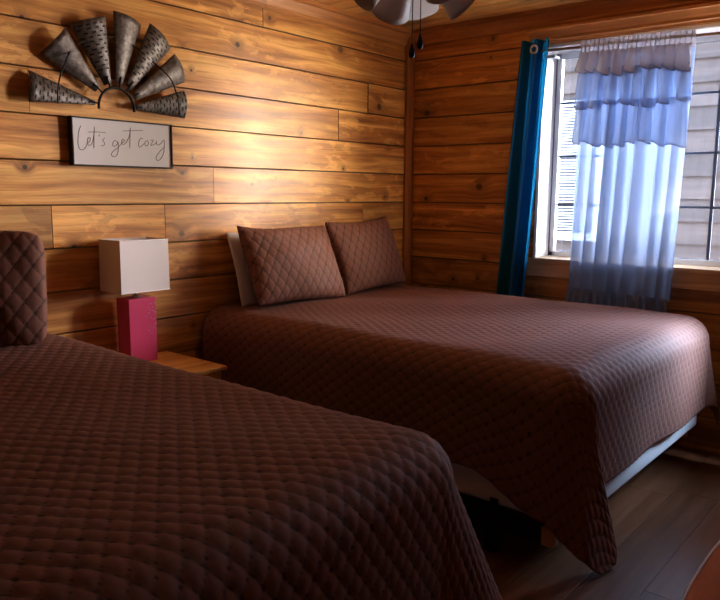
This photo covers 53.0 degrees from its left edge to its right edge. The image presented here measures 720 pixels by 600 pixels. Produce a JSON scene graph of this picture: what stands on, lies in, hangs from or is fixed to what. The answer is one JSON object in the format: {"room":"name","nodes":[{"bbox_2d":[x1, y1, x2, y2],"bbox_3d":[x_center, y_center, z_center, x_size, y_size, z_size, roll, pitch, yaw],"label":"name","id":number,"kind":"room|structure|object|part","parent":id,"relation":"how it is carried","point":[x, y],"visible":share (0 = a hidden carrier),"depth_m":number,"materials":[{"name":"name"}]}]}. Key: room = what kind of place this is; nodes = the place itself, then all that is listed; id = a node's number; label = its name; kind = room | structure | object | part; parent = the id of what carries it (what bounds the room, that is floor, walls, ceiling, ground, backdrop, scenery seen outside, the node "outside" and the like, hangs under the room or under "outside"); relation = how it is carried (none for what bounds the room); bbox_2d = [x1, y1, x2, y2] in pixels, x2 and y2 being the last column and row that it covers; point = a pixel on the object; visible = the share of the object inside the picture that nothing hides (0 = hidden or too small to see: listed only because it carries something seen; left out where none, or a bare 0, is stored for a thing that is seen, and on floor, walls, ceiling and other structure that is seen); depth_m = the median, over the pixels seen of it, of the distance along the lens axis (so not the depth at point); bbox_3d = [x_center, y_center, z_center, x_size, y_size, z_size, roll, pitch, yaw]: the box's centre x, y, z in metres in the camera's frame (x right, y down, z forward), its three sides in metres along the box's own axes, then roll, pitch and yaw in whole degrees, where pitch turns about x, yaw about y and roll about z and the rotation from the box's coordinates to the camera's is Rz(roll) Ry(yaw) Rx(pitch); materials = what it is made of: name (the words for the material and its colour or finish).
{"room":"hotel room","nodes":[
{"label":"hotel room","id":0,"kind":"room"},
{"bbox_2d":[0,0,405,358],"bbox_3d":[-1.389,-0.340,3.095,0.125,2.484,5.400,8,11,39],"label":"wall","id":1,"kind":"structure","parent":0,"point":[289,121],"depth_m":3.65,"materials":[{"name":"brown wood"}]},
{"bbox_2d":[28,11,186,118],"bbox_3d":[-1.076,-1.051,3.174,0.079,0.427,0.786,8,11,39],"label":"wall decor","id":2,"kind":"object","parent":1,"relation":"attached to","point":[91,34],"visible":1,"depth_m":3.17,"materials":[{"name":"metal"}]},
{"bbox_3d":[-1.246,-0.882,3.022,0.038,0.129,0.301,8,11,39],"label":"blade","id":3,"kind":"part","parent":2,"relation":"part of","materials":[{"name":"metal"}]},
{"bbox_3d":[-1.211,-1.014,3.033,0.042,0.243,0.258,8,12,42],"label":"blade","id":4,"kind":"part","parent":2,"relation":"part of","materials":[{"name":"metal"}]},
{"bbox_3d":[-1.151,-1.079,3.098,0.180,0.287,0.039,-8,12,-44],"label":"blade","id":5,"kind":"part","parent":2,"relation":"part of","materials":[{"name":"metal"}]},
{"bbox_3d":[-1.031,-1.119,3.237,0.037,0.310,0.162,6,10,33],"label":"blade","id":6,"kind":"part","parent":2,"relation":"part of","materials":[{"name":"metal"}]},
{"bbox_3d":[-0.963,-1.111,3.319,0.042,0.308,0.259,7,11,36],"label":"blade","id":7,"kind":"part","parent":2,"relation":"part of","materials":[{"name":"metal"}]},
{"bbox_3d":[-0.934,-1.040,3.374,0.041,0.235,0.303,8,11,39],"label":"blade","id":8,"kind":"part","parent":2,"relation":"part of","materials":[{"name":"metal"}]},
{"bbox_3d":[-0.933,-0.932,3.393,0.039,0.130,0.284,8,11,39],"label":"blade","id":9,"kind":"part","parent":2,"relation":"part of","materials":[{"name":"metal"}]},
{"bbox_2d":[67,116,172,168],"bbox_3d":[-1.077,-0.710,3.286,0.034,0.208,0.511,8,11,39],"label":"wall sign","id":10,"kind":"object","parent":1,"relation":"attached to","point":[100,142],"visible":1,"depth_m":3.26,"materials":[{"name":"grey wood"}]},
{"bbox_2d":[233,0,411,45],"bbox_3d":[-1.361,-1.454,2.805,0.058,0.094,5.236,8,11,39],"label":"trim","id":11,"kind":"structure","parent":1,"relation":"attached to","point":[310,10],"depth_m":4.24,"materials":[{"name":"brown wood"}]},
{"bbox_2d":[402,34,416,285],"bbox_3d":[0.332,-0.583,4.988,0.061,2.432,0.061,8,11,39],"label":"trim","id":12,"kind":"structure","parent":1,"relation":"attached to","point":[410,63],"depth_m":4.93,"materials":[{"name":"brown wood"}]},
{"bbox_2d":[312,0,589,29],"bbox_3d":[0.244,-1.346,1.516,4.420,0.100,5.520,8,11,39],"label":"ceiling","id":13,"kind":"structure","parent":0,"point":[479,9],"depth_m":4.21,"materials":[{"name":"brown wood"}]},
{"bbox_2d":[354,0,474,58],"bbox_3d":[0.119,-1.018,1.979,1.138,0.686,1.107,8,11,39],"label":"ceiling fan","id":14,"kind":"object","parent":13,"relation":"hanging from","point":[394,12],"visible":1,"depth_m":2.12,"materials":[{"name":"white metal"}]},
{"bbox_3d":[0.012,-0.864,1.983,0.125,0.132,0.135,8,11,39],"label":"lamp shade","id":15,"kind":"part","parent":14,"relation":"part of","materials":[{"name":"clear glass"}]},
{"bbox_3d":[0.103,-0.891,2.169,0.135,0.132,0.125,8,11,39],"label":"lamp shade","id":16,"kind":"part","parent":14,"relation":"part of","materials":[{"name":"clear glass"}]},
{"bbox_3d":[0.145,-0.699,2.024,0.019,0.041,0.019,8,11,39],"label":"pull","id":17,"kind":"part","parent":14,"relation":"part of","materials":[{"name":"black wood"}]},
{"bbox_3d":[0.146,-0.801,2.009,0.003,0.167,0.002,8,11,39],"label":"pull chain","id":18,"kind":"part","parent":14,"relation":"part of","materials":[{"name":"metal"}]},
{"bbox_3d":[0.168,-0.722,2.019,0.019,0.041,0.019,8,11,39],"label":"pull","id":19,"kind":"part","parent":14,"relation":"part of","materials":[{"name":"black wood"}]},
{"bbox_3d":[0.169,-0.813,2.005,0.003,0.143,0.002,8,11,39],"label":"pull chain","id":20,"kind":"part","parent":14,"relation":"part of","materials":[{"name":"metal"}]},
{"bbox_3d":[0.193,-1.004,2.397,0.138,0.064,0.430,1,9,6],"label":"blade","id":21,"kind":"part","parent":14,"relation":"part of","materials":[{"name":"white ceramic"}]},
{"bbox_3d":[0.200,-0.849,1.893,0.135,0.132,0.125,8,11,39],"label":"lamp shade","id":22,"kind":"part","parent":14,"relation":"part of","materials":[{"name":"white glass"}]},
{"bbox_3d":[0.291,-0.876,2.079,0.125,0.132,0.135,8,11,39],"label":"lamp shade","id":23,"kind":"part","parent":14,"relation":"part of","materials":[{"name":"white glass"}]},
{"bbox_2d":[411,30,719,424],"bbox_3d":[1.997,-0.416,3.782,4.220,2.484,0.211,8,11,39],"label":"wall","id":24,"kind":"structure","parent":0,"point":[465,90],"depth_m":4.67,"materials":[{"name":"brown wood"}]},
{"bbox_2d":[413,0,719,45],"bbox_3d":[1.928,-1.532,3.504,4.199,0.094,0.058,8,11,39],"label":"trim","id":25,"kind":"structure","parent":24,"relation":"attached to","point":[592,9],"depth_m":4.20,"materials":[{"name":"brown wood"}]},
{"bbox_2d":[527,22,719,291],"bbox_3d":[1.865,-0.740,3.831,2.000,1.364,0.236,8,11,39],"label":"window","id":26,"kind":"structure","parent":24,"relation":"in","point":[695,274],"depth_m":4.37,"materials":[{"name":"white paint"}]},
{"bbox_3d":[1.857,-0.166,3.920,1.990,0.022,0.236,8,11,39],"label":"sill","id":27,"kind":"part","parent":26,"relation":"part of","materials":[{"name":"brown wood"}]},
{"bbox_2d":[529,32,719,59],"bbox_3d":[1.806,-1.329,3.602,2.070,0.073,0.088,8,11,39],"label":"curtain rod","id":28,"kind":"object","parent":26,"relation":"attached to","point":[554,56],"visible":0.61,"depth_m":4.08,"materials":[{"name":"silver metal"}]},
{"bbox_2d":[496,37,548,296],"bbox_3d":[0.982,-0.569,4.350,0.272,1.900,0.100,8,11,39],"label":"curtain","id":29,"kind":"object","parent":28,"relation":"hanging from","point":[527,119],"visible":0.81,"depth_m":4.32,"materials":[{"name":"fabric"}]},
{"bbox_2d":[565,29,695,312],"bbox_3d":[1.442,-0.613,3.957,0.654,1.619,0.120,8,11,39],"label":"sheer curtain","id":30,"kind":"object","parent":28,"relation":"hanging from","point":[633,94],"visible":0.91,"depth_m":3.94,"materials":[{"name":"blue fabric"}]},
{"bbox_2d":[527,1,719,44],"bbox_3d":[1.809,-1.443,3.612,2.100,0.088,0.066,8,11,39],"label":"trim","id":31,"kind":"structure","parent":24,"relation":"attached to","point":[705,13],"depth_m":3.89,"materials":[{"name":"brown wood"}]},
{"bbox_2d":[672,421,719,455],"bbox_3d":[1.918,0.750,3.857,4.200,0.155,0.030,8,11,39],"label":"baseboard","id":32,"kind":"structure","parent":24,"relation":"attached to","point":[703,437],"depth_m":3.90,"materials":[{"name":"brown wood"}]},
{"bbox_2d":[459,445,719,599],"bbox_3d":[0.277,1.149,1.897,4.449,0.080,5.400,8,11,39],"label":"floor","id":33,"kind":"structure","parent":0,"point":[665,518],"depth_m":2.84,"materials":[{"name":"laminate"}]},
{"bbox_2d":[150,351,226,378],"bbox_3d":[-0.938,0.593,3.277,0.465,0.592,0.494,8,11,39],"label":"nightstand","id":34,"kind":"object","parent":33,"relation":"on","point":[166,358],"visible":0.14,"depth_m":3.29,"materials":[{"name":"brown wood"}]},
{"bbox_2d":[98,237,169,360],"bbox_3d":[-1.027,0.003,3.308,0.177,0.565,0.255,8,11,39],"label":"table lamp","id":35,"kind":"object","parent":34,"relation":"on","point":[135,265],"visible":0.99,"depth_m":3.26,"materials":[{"name":"white fabric"}]},
{"bbox_3d":[-1.025,-0.161,3.284,0.172,0.234,0.251,8,11,39],"label":"lamp shade","id":36,"kind":"part","parent":35,"relation":"part of","materials":[{"name":"white fabric"}]},
{"bbox_3d":[-0.658,0.600,3.316,0.038,0.572,0.038,8,11,39],"label":"leg","id":37,"kind":"part","parent":34,"relation":"part of","materials":[{"name":"brown wood"}]},
{"bbox_2d":[450,415,696,552],"bbox_3d":[0.488,0.455,3.747,2.000,0.749,1.608,8,11,39],"label":"bed","id":38,"kind":"object","parent":33,"relation":"on","point":[495,518],"visible":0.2,"depth_m":2.78,"materials":[{"name":"white fabric"}]},
{"bbox_2d":[202,284,718,574],"bbox_3d":[0.517,0.437,3.721,2.104,0.778,1.693,8,11,39],"label":"bedspread","id":39,"kind":"object","parent":38,"relation":"on","point":[549,402],"visible":0.95,"depth_m":2.95,"materials":[{"name":"brown fabric"}]},
{"bbox_2d":[226,233,257,306],"bbox_3d":[-0.461,-0.192,4.015,0.139,0.384,0.612,8,11,39],"label":"pillow","id":40,"kind":"object","parent":39,"relation":"on","point":[247,294],"visible":0.18,"depth_m":3.80,"materials":[{"name":"fabric"}]},
{"bbox_2d":[237,225,345,305],"bbox_3d":[-0.358,-0.202,3.931,0.258,0.418,0.660,8,11,39],"label":"quilted pillow","id":41,"kind":"object","parent":39,"relation":"on","point":[294,263],"visible":1,"depth_m":3.81,"materials":[{"name":"brown fabric"}]},
{"bbox_2d":[325,217,405,294],"bbox_3d":[0.049,-0.288,4.488,0.233,0.441,0.621,8,11,39],"label":"quilted pillow","id":42,"kind":"object","parent":39,"relation":"on","point":[366,253],"visible":0.98,"depth_m":4.38,"materials":[{"name":"brown fabric"}]},
{"bbox_3d":[0.515,0.891,2.806,0.048,0.165,0.048,8,11,39],"label":"leg","id":43,"kind":"part","parent":38,"relation":"part of","materials":[{"name":"black metal"}]},
{"bbox_3d":[-0.054,0.748,3.214,1.880,0.078,0.024,8,11,39],"label":"rail","id":44,"kind":"part","parent":38,"relation":"part of","materials":[{"name":"black metal"}]},
{"bbox_2d":[681,540,719,599],"bbox_3d":[0.853,0.851,1.130,0.639,0.745,1.569,8,11,39],"label":"wooden table","id":45,"kind":"object","parent":33,"relation":"on","point":[704,584],"visible":1,"depth_m":1.19,"materials":[{"name":"brown wood"}]},
{"bbox_3d":[-1.050,0.715,1.914,2.020,0.753,1.635,8,11,39],"label":"bed","id":46,"kind":"object","parent":33,"relation":"on","visible":0},
{"bbox_2d":[0,333,502,599],"bbox_3d":[-0.980,0.631,1.937,2.114,0.666,1.905,8,11,39],"label":"bedspread","id":47,"kind":"object","parent":46,"relation":"on","point":[123,476],"visible":0.99,"depth_m":1.58,"materials":[{"name":"brown fabric"}]},
{"bbox_2d":[0,231,47,346],"bbox_3d":[-1.433,-0.036,2.731,0.460,0.449,0.154,-2,9,-18],"label":"quilted pillow","id":48,"kind":"object","parent":47,"relation":"on","point":[23,288],"visible":0.99,"depth_m":2.73,"materials":[{"name":"brown fabric"}]},
{"label":"outside","id":49,"kind":"structure","parent":0,"visible":0},
{"bbox_3d":[3.256,0.206,8.697,18.000,0.060,8.850,8,11,39],"label":"ground","id":50,"kind":"structure","parent":49,"visible":0},
{"bbox_2d":[555,42,719,259],"bbox_3d":[2.180,-2.199,9.851,7.400,4.218,3.160,8,11,39],"label":"siding","id":51,"kind":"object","parent":50,"relation":"on","point":[692,227],"visible":0.02,"depth_m":7.06,"materials":[{"name":"white wood"}]},
{"bbox_2d":[556,108,576,232],"bbox_3d":[2.063,-1.445,8.033,1.280,1.364,0.024,8,11,39],"label":"blind","id":52,"kind":"object","parent":51,"relation":"hanging from","point":[567,166],"depth_m":7.89,"materials":[{"name":"white plastic"}]}
]}

